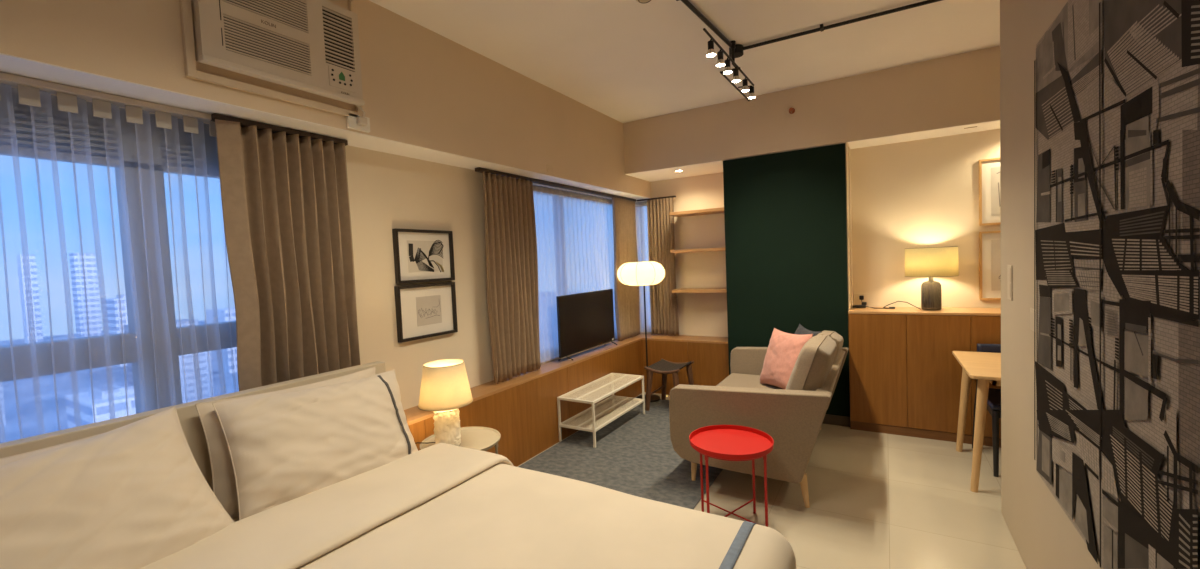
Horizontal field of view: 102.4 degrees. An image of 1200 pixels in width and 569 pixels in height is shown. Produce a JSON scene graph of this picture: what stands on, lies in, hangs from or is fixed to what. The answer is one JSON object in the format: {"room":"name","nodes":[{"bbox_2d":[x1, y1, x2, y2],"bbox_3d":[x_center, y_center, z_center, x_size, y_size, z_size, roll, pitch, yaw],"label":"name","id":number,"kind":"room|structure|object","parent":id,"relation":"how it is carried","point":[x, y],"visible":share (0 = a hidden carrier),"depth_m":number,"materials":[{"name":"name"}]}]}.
{"room":"studio apartment","nodes":[
{"label":"studio apartment","id":0,"kind":"room"},
{"bbox_2d":[179,0,362,116],"bbox_3d":[-1.449,-1.163,2.194,0.032,0.656,0.740,-1,3,31],"label":"trim","id":1,"kind":"structure","parent":0,"point":[185,5],"depth_m":1.99,"materials":[{"name":"beige paint"}]},
{"bbox_2d":[0,84,616,409],"bbox_3d":[-1.412,-0.053,2.979,0.216,2.948,7.190,-1,3,31],"label":"wall","id":2,"kind":"structure","parent":0,"point":[387,192],"depth_m":3.09,"materials":[{"name":"beige paint"}]},
{"bbox_2d":[0,72,213,122],"bbox_3d":[-2.372,-0.661,1.071,0.067,0.025,2.610,-1,3,31],"label":"rail","id":3,"kind":"object","parent":2,"relation":"attached to","point":[8,79],"visible":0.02,"depth_m":1.82,"materials":[{"name":"metal"}]},
{"bbox_2d":[0,84,236,441],"bbox_3d":[-2.285,0.111,1.218,0.084,1.535,2.497,-1,3,31],"label":"sheer curtain","id":4,"kind":"object","parent":3,"relation":"hanging from","point":[27,95],"visible":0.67,"depth_m":1.86,"materials":[{"name":"white fabric"}]},
{"bbox_2d":[0,89,236,413],"bbox_3d":[-2.286,0.103,1.505,0.100,1.573,2.758,-1,3,31],"label":"window","id":5,"kind":"structure","parent":2,"relation":"in","point":[22,115],"depth_m":2.02,"materials":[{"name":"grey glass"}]},
{"bbox_2d":[210,113,347,145],"bbox_3d":[-1.549,-0.755,2.382,0.045,0.027,0.610,-1,3,31],"label":"curtain rod","id":6,"kind":"object","parent":2,"relation":"attached to","point":[243,122],"visible":0.86,"depth_m":2.32,"materials":[{"name":"brown metal"}]},
{"bbox_2d":[215,119,359,390],"bbox_3d":[-1.502,0.025,2.405,0.133,1.532,0.608,-1,3,31],"label":"drape","id":7,"kind":"object","parent":6,"relation":"hanging from","point":[285,199],"visible":0.83,"depth_m":2.35,"materials":[{"name":"beige fabric"}]},
{"bbox_2d":[0,53,648,199],"bbox_3d":[-1.252,-0.804,2.795,0.266,0.004,6.828,-1,3,31],"label":"soffit","id":8,"kind":"structure","parent":2,"relation":"attached to","point":[10,64],"depth_m":2.12,"materials":[{"name":"white paint"}]},
{"bbox_2d":[0,0,650,197],"bbox_3d":[-1.262,-1.172,2.804,0.288,0.730,6.878,-1,3,31],"label":"wall","id":9,"kind":"structure","parent":2,"relation":"attached to","point":[421,87],"depth_m":2.72,"materials":[{"name":"beige paint"}]},
{"bbox_2d":[191,0,364,105],"bbox_3d":[-1.458,-1.117,2.200,0.190,0.452,0.679,-1,3,31],"label":"air conditioner","id":10,"kind":"object","parent":9,"relation":"attached to","point":[311,46],"visible":0.99,"depth_m":2.15,"materials":[{"name":"beige plastic"}]},
{"bbox_2d":[222,0,308,32],"bbox_3d":[-1.435,-1.220,2.079,0.005,0.136,0.338,-1,3,31],"label":"grille","id":11,"kind":"object","parent":10,"relation":"attached to","point":[293,15],"depth_m":2.12,"materials":[{"name":"beige plastic"}]},
{"bbox_2d":[223,14,310,74],"bbox_3d":[-1.427,-1.028,2.088,0.005,0.136,0.338,-1,3,31],"label":"grille","id":12,"kind":"object","parent":10,"relation":"attached to","point":[244,38],"depth_m":2.07,"materials":[{"name":"beige plastic"}]},
{"bbox_2d":[346,105,369,132],"bbox_3d":[-1.239,-0.861,2.493,0.059,0.120,0.120,-1,3,31],"label":"power outlet","id":13,"kind":"object","parent":9,"relation":"attached to","point":[359,123],"visible":1,"depth_m":2.48,"materials":[{"name":"white paint"}]},
{"bbox_2d":[392,228,454,283],"bbox_3d":[-1.150,-0.188,3.181,0.032,0.342,0.458,-1,3,31],"label":"picture frame","id":14,"kind":"object","parent":2,"relation":"attached to","point":[419,255],"visible":1,"depth_m":3.17,"materials":[{"name":"wood"}]},
{"bbox_2d":[407,240,443,272],"bbox_3d":[-1.148,-0.186,3.194,0.002,0.222,0.295,-1,3,31],"label":"print","id":15,"kind":"object","parent":14,"relation":"attached to","point":[423,256],"depth_m":3.19,"materials":[{"name":"paper"}]},
{"bbox_2d":[394,282,457,342],"bbox_3d":[-1.138,0.172,3.192,0.032,0.352,0.466,-1,3,31],"label":"picture frame","id":16,"kind":"object","parent":2,"relation":"attached to","point":[422,310],"visible":1,"depth_m":3.18,"materials":[{"name":"wood"}]},
{"bbox_2d":[416,295,441,325],"bbox_3d":[-1.135,0.172,3.208,0.001,0.190,0.200,-1,3,31],"label":"print","id":17,"kind":"object","parent":16,"relation":"attached to","point":[428,307],"depth_m":3.21,"materials":[{"name":"paper"}]},
{"bbox_2d":[475,167,635,201],"bbox_3d":[-0.241,-0.911,4.594,0.045,0.027,2.560,-1,3,31],"label":"curtain rod","id":18,"kind":"object","parent":2,"relation":"attached to","point":[480,170],"visible":0.89,"depth_m":4.24,"materials":[{"name":"brown metal"}]},
{"bbox_2d":[482,172,540,383],"bbox_3d":[-0.685,-0.059,3.796,0.095,1.560,0.581,-1,3,31],"label":"drape","id":19,"kind":"object","parent":18,"relation":"hanging from","point":[509,211],"visible":1,"depth_m":3.76,"materials":[{"name":"beige fabric"}]},
{"bbox_2d":[533,185,616,362],"bbox_3d":[-0.143,-0.138,4.872,0.044,1.547,2.009,-1,3,31],"label":"sheer curtain","id":20,"kind":"object","parent":18,"relation":"hanging from","point":[574,231],"visible":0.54,"depth_m":4.59,"materials":[{"name":"white fabric"}]},
{"bbox_2d":[612,197,639,340],"bbox_3d":[0.295,-0.176,5.452,0.095,1.560,0.501,-1,3,31],"label":"drape","id":21,"kind":"object","parent":18,"relation":"hanging from","point":[627,304],"visible":0.86,"depth_m":5.39,"materials":[{"name":"beige fabric"}]},
{"bbox_2d":[369,0,999,122],"bbox_3d":[1.008,-1.619,1.437,5.990,0.120,7.190,-1,3,31],"label":"ceiling","id":22,"kind":"structure","parent":0,"point":[626,61],"depth_m":3.21,"materials":[{"name":"white paint"}]},
{"bbox_2d":[636,0,650,2],"bbox_3d":[0.241,-1.560,2.613,0.120,0.039,0.120,-1,3,31],"label":"smoke detector","id":23,"kind":"object","parent":22,"relation":"attached to","point":[640,1],"visible":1,"depth_m":2.63,"materials":[{"name":"plastic"}]},
{"bbox_2d":[703,28,755,100],"bbox_3d":[0.929,-1.519,3.388,0.160,0.250,1.450,-1,3,31],"label":"track light","id":24,"kind":"object","parent":22,"relation":"attached to","point":[710,53],"visible":1,"depth_m":3.24,"materials":[{"name":"black metal"}]},
{"bbox_2d":[676,0,941,57],"bbox_3d":[1.739,-1.563,1.485,3.683,0.054,2.512,-1,3,31],"label":"conduit","id":25,"kind":"object","parent":22,"relation":"attached to","point":[739,48],"visible":0.87,"depth_m":3.02,"materials":[{"name":"black metal"}]},
{"bbox_2d":[517,392,1025,568],"bbox_3d":[1.135,1.443,1.578,5.990,0.120,7.190,-1,3,31],"label":"floor","id":26,"kind":"structure","parent":0,"point":[877,500],"depth_m":2.86,"materials":[{"name":"tile"}]},
{"bbox_2d":[0,361,385,521],"bbox_3d":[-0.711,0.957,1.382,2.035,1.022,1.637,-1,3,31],"label":"headboard","id":27,"kind":"object","parent":26,"relation":"on","point":[190,421],"visible":0.08,"depth_m":1.83,"materials":[{"name":"beige fabric"}]},
{"bbox_2d":[0,434,98,465],"bbox_3d":[-1.690,0.715,1.434,0.167,0.456,0.724,-1,3,31],"label":"bed pillow","id":28,"kind":"object","parent":27,"relation":"on","point":[3,461],"visible":0.07,"depth_m":1.45,"materials":[{"name":"white fabric"}]},
{"bbox_2d":[0,407,233,568],"bbox_3d":[-1.541,0.712,1.351,0.362,0.505,0.811,-1,3,24],"label":"bed pillow","id":29,"kind":"object","parent":27,"relation":"on","point":[135,495],"visible":0.92,"depth_m":1.41,"materials":[{"name":"white fabric"}]},
{"bbox_2d":[195,367,375,519],"bbox_3d":[-1.286,0.657,2.110,0.203,0.469,0.754,-1,3,31],"label":"bed pillow","id":30,"kind":"object","parent":27,"relation":"on","point":[223,477],"visible":0.19,"depth_m":1.82,"materials":[{"name":"white fabric"}]},
{"bbox_2d":[212,369,417,519],"bbox_3d":[-1.148,0.653,2.053,0.337,0.468,0.737,0,3,40],"label":"bed pillow","id":31,"kind":"object","parent":27,"relation":"on","point":[283,447],"visible":0.84,"depth_m":1.91,"materials":[{"name":"white fabric"}]},
{"bbox_2d":[140,443,795,568],"bbox_3d":[-0.514,0.989,1.278,1.780,0.400,1.758,-1,3,31],"label":"duvet","id":32,"kind":"object","parent":27,"relation":"on","point":[440,505],"visible":0.99,"depth_m":1.57,"materials":[{"name":"beige fabric"}]},
{"bbox_2d":[420,427,500,453],"bbox_3d":[-0.792,1.151,2.796,0.449,0.510,0.449,-1,3,31],"label":"bedside table","id":33,"kind":"object","parent":26,"relation":"on","point":[478,438],"visible":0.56,"depth_m":2.82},
{"bbox_2d":[418,359,472,445],"bbox_3d":[-0.865,0.675,2.713,0.298,0.472,0.298,-3,3,-10],"label":"bedside lamp","id":34,"kind":"object","parent":33,"relation":"on","point":[445,387],"visible":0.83,"depth_m":2.63,"materials":[{"name":"white ceramic"}]},
{"bbox_2d":[404,333,728,466],"bbox_3d":[-0.726,1.100,2.629,1.288,0.621,6.806,-1,3,31],"label":"wall paneling","id":35,"kind":"structure","parent":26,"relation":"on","point":[523,408],"depth_m":4.12,"materials":[{"name":"brown wood"}]},
{"bbox_2d":[556,289,616,360],"bbox_3d":[-0.111,0.370,4.702,0.125,0.592,0.992,-1,3,31],"label":"television","id":36,"kind":"object","parent":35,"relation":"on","point":[585,321],"visible":1,"depth_m":4.62,"materials":[{"name":"black plastic"}]},
{"bbox_2d":[519,399,722,508],"bbox_3d":[0.461,1.292,4.058,1.369,0.007,2.116,-1,3,31],"label":"rug","id":37,"kind":"object","parent":26,"relation":"on","point":[634,454],"visible":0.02,"depth_m":3.62,"materials":[{"name":"grey carpet"}]},
{"bbox_2d":[557,373,644,447],"bbox_3d":[0.040,1.102,4.369,0.359,0.376,0.945,-1,3,31],"label":"coffee table","id":38,"kind":"object","parent":37,"relation":"on","point":[592,419],"visible":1,"depth_m":4.25,"materials":[{"name":"white metal"}]},
{"bbox_2d":[562,374,638,400],"bbox_3d":[0.033,0.919,4.361,0.323,0.002,0.909,-1,3,31],"label":"shelf","id":39,"kind":"object","parent":38,"relation":"attached to","point":[607,386],"depth_m":4.30,"materials":[{"name":"white metal"}]},
{"bbox_2d":[563,396,640,428],"bbox_3d":[0.042,1.149,4.372,0.323,0.002,0.909,-1,3,31],"label":"shelf","id":40,"kind":"object","parent":38,"relation":"attached to","point":[567,424],"depth_m":4.30,"materials":[{"name":"white metal"}]},
{"bbox_2d":[617,261,664,401],"bbox_3d":[0.465,0.495,5.174,0.511,1.480,0.511,-1,3,31],"label":"floor lamp","id":41,"kind":"object","parent":37,"relation":"on","point":[645,273],"visible":0.98,"depth_m":4.97,"materials":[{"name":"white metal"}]},
{"bbox_2d":[644,358,693,410],"bbox_3d":[0.713,1.019,4.888,0.392,0.444,0.458,-1,3,31],"label":"stool","id":42,"kind":"object","parent":37,"relation":"on","point":[664,367],"visible":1,"depth_m":4.83,"materials":[{"name":"brown wood"}]},
{"bbox_2d":[689,425,773,526],"bbox_3d":[0.730,1.099,2.672,0.449,0.500,0.449,-1,3,31],"label":"tray table","id":43,"kind":"object","parent":26,"relation":"on","point":[721,442],"visible":0.96,"depth_m":2.66,"materials":[{"name":"red metal"}]},
{"bbox_2d":[689,425,773,459],"bbox_3d":[0.720,0.864,2.661,0.449,0.030,0.449,-1,3,31],"label":"tray","id":44,"kind":"object","parent":43,"relation":"on","point":[721,442],"depth_m":2.66,"materials":[{"name":"red metal"}]},
{"bbox_2d":[669,330,848,507],"bbox_3d":[1.278,0.809,3.632,0.975,0.950,1.580,-1,3,31],"label":"armchair","id":45,"kind":"object","parent":26,"relation":"on","point":[793,417],"visible":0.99,"depth_m":2.93,"materials":[{"name":"beige fabric"}]},
{"bbox_2d":[716,373,781,388],"bbox_3d":[1.186,0.914,3.693,0.745,0.133,1.360,-1,3,31],"label":"seat cushion","id":46,"kind":"object","parent":45,"relation":"on","point":[746,380],"depth_m":4.10,"materials":[{"name":"beige fabric"}]},
{"bbox_2d":[760,328,812,389],"bbox_3d":[1.462,0.597,3.802,0.227,0.477,0.534,-3,3,-10],"label":"throw cushion","id":47,"kind":"object","parent":45,"relation":"on","point":[783,350],"visible":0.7,"depth_m":3.74,"materials":[{"name":"pink fabric"}]},
{"bbox_2d":[794,323,821,336],"bbox_3d":[1.623,0.565,3.875,0.195,0.443,0.463,-2,3,3],"label":"throw cushion","id":48,"kind":"object","parent":45,"relation":"on","point":[801,330],"visible":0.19,"depth_m":3.88,"materials":[{"name":"grey fabric"}]},
{"bbox_2d":[786,335,836,390],"bbox_3d":[1.364,0.614,3.148,0.311,0.523,0.646,-1,3,31],"label":"cushion","id":49,"kind":"object","parent":45,"relation":"on","point":[813,370],"depth_m":2.88,"materials":[{"name":"beige fabric"}]},
{"bbox_2d":[818,330,843,363],"bbox_3d":[1.720,0.602,3.751,0.308,0.520,0.699,-1,3,31],"label":"cushion","id":50,"kind":"object","parent":45,"relation":"on","point":[839,358],"depth_m":3.59,"materials":[{"name":"beige fabric"}]},
{"bbox_2d":[848,302,1000,447],"bbox_3d":[3.435,0.669,3.501,2.874,1.056,0.404,-1,3,31],"label":"sideboard","id":51,"kind":"object","parent":26,"relation":"on","point":[905,374],"depth_m":3.83,"materials":[{"name":"brown wood"}]},
{"bbox_2d":[866,301,919,308],"bbox_3d":[2.489,0.173,4.102,0.408,0.060,0.099,0,3,37],"label":"lamp cord","id":52,"kind":"object","parent":51,"relation":"on","point":[884,307],"visible":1,"depth_m":4.09,"materials":[{"name":"black plastic"}]},
{"bbox_2d":[905,246,958,309],"bbox_3d":[2.669,-0.048,3.889,0.360,0.502,0.360,-1,3,31],"label":"table lamp","id":53,"kind":"object","parent":51,"relation":"on","point":[930,262],"visible":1,"depth_m":3.78,"materials":[{"name":"grey fabric"}]},
{"bbox_2d":[952,351,1000,491],"bbox_3d":[2.978,0.877,2.957,1.250,0.732,0.830,-1,3,31],"label":"dining table","id":54,"kind":"object","parent":26,"relation":"on","point":[985,367],"visible":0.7,"depth_m":2.98,"materials":[{"name":"brown wood"}]},
{"bbox_2d":[972,344,1000,476],"bbox_3d":[2.860,0.841,3.250,0.512,0.786,0.544,-1,3,31],"label":"dining chair","id":55,"kind":"object","parent":26,"relation":"on","point":[994,395],"visible":0.13,"depth_m":3.16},
{"bbox_2d":[723,142,852,382],"bbox_3d":[1.878,-0.006,4.730,1.074,2.419,0.844,-1,3,31],"label":"wall","id":56,"kind":"structure","parent":0,"point":[847,148],"depth_m":4.21,"materials":[{"name":"beige paint"}]},
{"bbox_2d":[723,143,849,416],"bbox_3d":[1.658,-0.017,4.359,1.034,2.324,0.016,-1,3,31],"label":"wall panel","id":57,"kind":"object","parent":56,"relation":"attached to","point":[785,217],"depth_m":4.31,"materials":[{"name":"green paint"}]},
{"bbox_2d":[822,414,849,426],"bbox_3d":[1.706,1.185,4.411,1.034,0.085,0.024,-1,3,31],"label":"baseboard","id":58,"kind":"structure","parent":56,"relation":"attached to","point":[828,419],"depth_m":4.19,"materials":[{"name":"black wood"}]},
{"bbox_2d":[636,129,1000,336],"bbox_3d":[2.858,-0.292,4.316,5.774,2.948,0.524,-1,3,31],"label":"wall","id":59,"kind":"structure","parent":0,"point":[923,193],"depth_m":4.19,"materials":[{"name":"beige paint"}]},
{"bbox_2d":[637,196,675,200],"bbox_3d":[0.644,-0.988,5.545,0.480,0.018,0.033,-1,3,31],"label":"curtain rod","id":60,"kind":"object","parent":59,"relation":"attached to","point":[666,196],"visible":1,"depth_m":5.52,"materials":[{"name":"brown metal"}]},
{"bbox_2d":[635,201,650,331],"bbox_3d":[0.595,-0.206,5.692,0.384,1.547,0.037,-1,3,31],"label":"sheer curtain","id":61,"kind":"object","parent":60,"relation":"hanging from","point":[640,207],"visible":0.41,"depth_m":5.74,"materials":[{"name":"white fabric"}]},
{"bbox_2d":[647,197,678,335],"bbox_3d":[0.724,-0.198,5.538,0.337,1.560,0.086,-1,3,31],"label":"drape","id":62,"kind":"object","parent":60,"relation":"hanging from","point":[661,232],"visible":0.89,"depth_m":5.53,"materials":[{"name":"beige fabric"}]},
{"bbox_2d":[669,207,723,216],"bbox_3d":[1.120,-0.780,5.199,0.687,0.034,0.286,-1,3,31],"label":"wall shelf","id":63,"kind":"object","parent":59,"relation":"attached to","point":[712,210],"visible":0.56,"depth_m":5.14,"materials":[{"name":"brown wood"}]},
{"bbox_2d":[670,247,724,252],"bbox_3d":[1.137,-0.371,5.218,0.687,0.034,0.286,-1,3,31],"label":"wall shelf","id":64,"kind":"object","parent":59,"relation":"attached to","point":[722,248],"visible":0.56,"depth_m":5.12,"materials":[{"name":"brown wood"}]},
{"bbox_2d":[672,288,726,292],"bbox_3d":[1.155,0.063,5.238,0.687,0.034,0.286,-1,3,31],"label":"wall shelf","id":65,"kind":"object","parent":59,"relation":"attached to","point":[680,290],"visible":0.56,"depth_m":5.16,"materials":[{"name":"brown wood"}]},
{"bbox_2d":[789,107,794,113],"bbox_3d":[1.670,-1.521,4.208,0.052,0.052,0.052,-1,3,31],"label":"sprinkler","id":66,"kind":"object","parent":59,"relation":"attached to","point":[791,110],"visible":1,"depth_m":4.21,"materials":[{"name":"orange metal"}]},
{"bbox_2d":[623,46,999,173],"bbox_3d":[2.774,-1.495,4.087,5.356,0.539,0.856,-1,3,31],"label":"beam","id":67,"kind":"structure","parent":59,"relation":"attached to","point":[963,88],"depth_m":4.08,"materials":[{"name":"beige paint"}]},
{"bbox_2d":[625,120,999,181],"bbox_3d":[2.732,-1.218,4.011,5.356,0.004,0.640,-1,3,31],"label":"trim","id":68,"kind":"structure","parent":59,"relation":"attached to","point":[712,167],"depth_m":4.11,"materials":[{"name":"white paint"}]},
{"bbox_2d":[854,293,867,301],"bbox_3d":[2.321,0.123,4.293,0.115,0.084,0.110,-1,3,31],"label":"power outlet","id":69,"kind":"object","parent":59,"relation":"attached to","point":[858,297],"visible":0.98,"depth_m":4.32,"materials":[{"name":"beige paint"}]},
{"bbox_2d":[979,231,1000,299],"bbox_3d":[3.251,-0.152,3.774,0.450,0.550,0.024,-1,3,31],"label":"picture frame","id":70,"kind":"object","parent":59,"relation":"attached to","point":[989,241],"visible":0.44,"depth_m":3.85,"materials":[{"name":"brown wood"}]},
{"bbox_2d":[991,239,1000,290],"bbox_3d":[3.252,-0.155,3.775,0.298,0.405,0.002,-1,3,31],"label":"print","id":71,"kind":"object","parent":70,"relation":"attached to","point":[995,243],"depth_m":3.84,"materials":[{"name":"paper"}]},
{"bbox_2d":[979,158,1000,225],"bbox_3d":[3.227,-0.735,3.747,0.450,0.522,0.024,-1,3,31],"label":"picture frame","id":72,"kind":"object","parent":59,"relation":"attached to","point":[989,169],"visible":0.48,"depth_m":3.83,"materials":[{"name":"brown wood"}]},
{"bbox_2d":[991,167,1000,215],"bbox_3d":[3.228,-0.738,3.748,0.298,0.377,0.002,-1,3,31],"label":"print","id":73,"kind":"object","parent":72,"relation":"attached to","point":[995,171],"depth_m":3.81,"materials":[{"name":"paper"}]},
{"bbox_2d":[1000,0,1102,568],"bbox_3d":[0.980,-0.036,0.463,0.130,2.948,4.996,-1,3,31],"label":"wall","id":74,"kind":"structure","parent":0,"point":[1044,536],"depth_m":2.23,"materials":[{"name":"paint"}]},
{"bbox_2d":[1007,265,1012,299],"bbox_3d":[2.069,-0.011,2.436,0.007,0.175,0.090,-1,3,31],"label":"light switch","id":75,"kind":"object","parent":74,"relation":"attached to","point":[1009,267],"visible":1,"depth_m":2.42,"materials":[{"name":"plastic"}]},
{"bbox_2d":[1030,308,1035,331],"bbox_3d":[1.843,0.152,2.052,0.007,0.095,0.100,-1,3,31],"label":"light switch","id":76,"kind":"object","parent":74,"relation":"attached to","point":[1031,309],"visible":0.65,"depth_m":2.05,"materials":[{"name":"plastic"}]},
{"bbox_2d":[1034,0,1199,568],"bbox_3d":[1.378,-0.043,1.282,0.018,1.741,1.608,-1,3,31],"label":"print","id":77,"kind":"object","parent":74,"relation":"attached to","point":[1117,232],"visible":1,"depth_m":1.26},
{"label":"outside","id":78,"kind":"structure","parent":0,"visible":0},
{"bbox_2d":[0,320,238,442],"bbox_3d":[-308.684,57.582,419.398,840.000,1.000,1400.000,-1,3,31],"label":"ground","id":79,"kind":"structure","parent":78,"point":[25,389],"depth_m":283.28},
{"bbox_2d":[0,382,5,425],"bbox_3d":[-287.991,47.944,219.088,22.000,35.000,18.000,-1,3,31],"label":"building","id":80,"kind":"structure","parent":79,"relation":"on","point":[2,408],"depth_m":221.11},
{"bbox_2d":[16,254,42,343],"bbox_3d":[-464.089,20.161,393.417,12.000,89.000,8.000,-1,3,31],"label":"apartment tower","id":81,"kind":"structure","parent":79,"relation":"on","point":[37,324],"depth_m":390.05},
{"bbox_2d":[69,253,101,337],"bbox_3d":[-447.852,17.715,420.887,12.000,90.000,13.000,-1,3,31],"label":"apartment tower","id":82,"kind":"structure","parent":79,"relation":"on","point":[94,318],"depth_m":416.83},
{"bbox_2d":[65,382,135,428],"bbox_3d":[-164.092,48.623,163.329,28.000,28.500,16.200,-1,3,31],"label":"building","id":83,"kind":"structure","parent":79,"relation":"on","point":[100,393],"depth_m":156.29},
{"bbox_2d":[102,294,127,366],"bbox_3d":[-367.129,34.424,380.156,28.000,53.700,27.000,-1,3,31],"label":"building","id":84,"kind":"structure","parent":79,"relation":"on","point":[113,325],"depth_m":365.17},
{"bbox_2d":[124,319,198,384],"bbox_3d":[-241.666,41.050,268.025,16.000,40.400,27.000,-1,3,31],"label":"building","id":85,"kind":"structure","parent":79,"relation":"on","point":[184,322],"depth_m":260.84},
{"bbox_2d":[179,351,213,403],"bbox_3d":[-196.009,44.290,227.288,22.000,33.900,14.400,-1,3,31],"label":"building","id":86,"kind":"structure","parent":79,"relation":"on","point":[191,390],"depth_m":222.08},
{"bbox_2d":[206,307,237,372],"bbox_3d":[-251.459,37.234,339.888,28.000,42.200,30.600,-1,3,31],"label":"building","id":87,"kind":"structure","parent":79,"relation":"on","point":[223,313],"depth_m":323.76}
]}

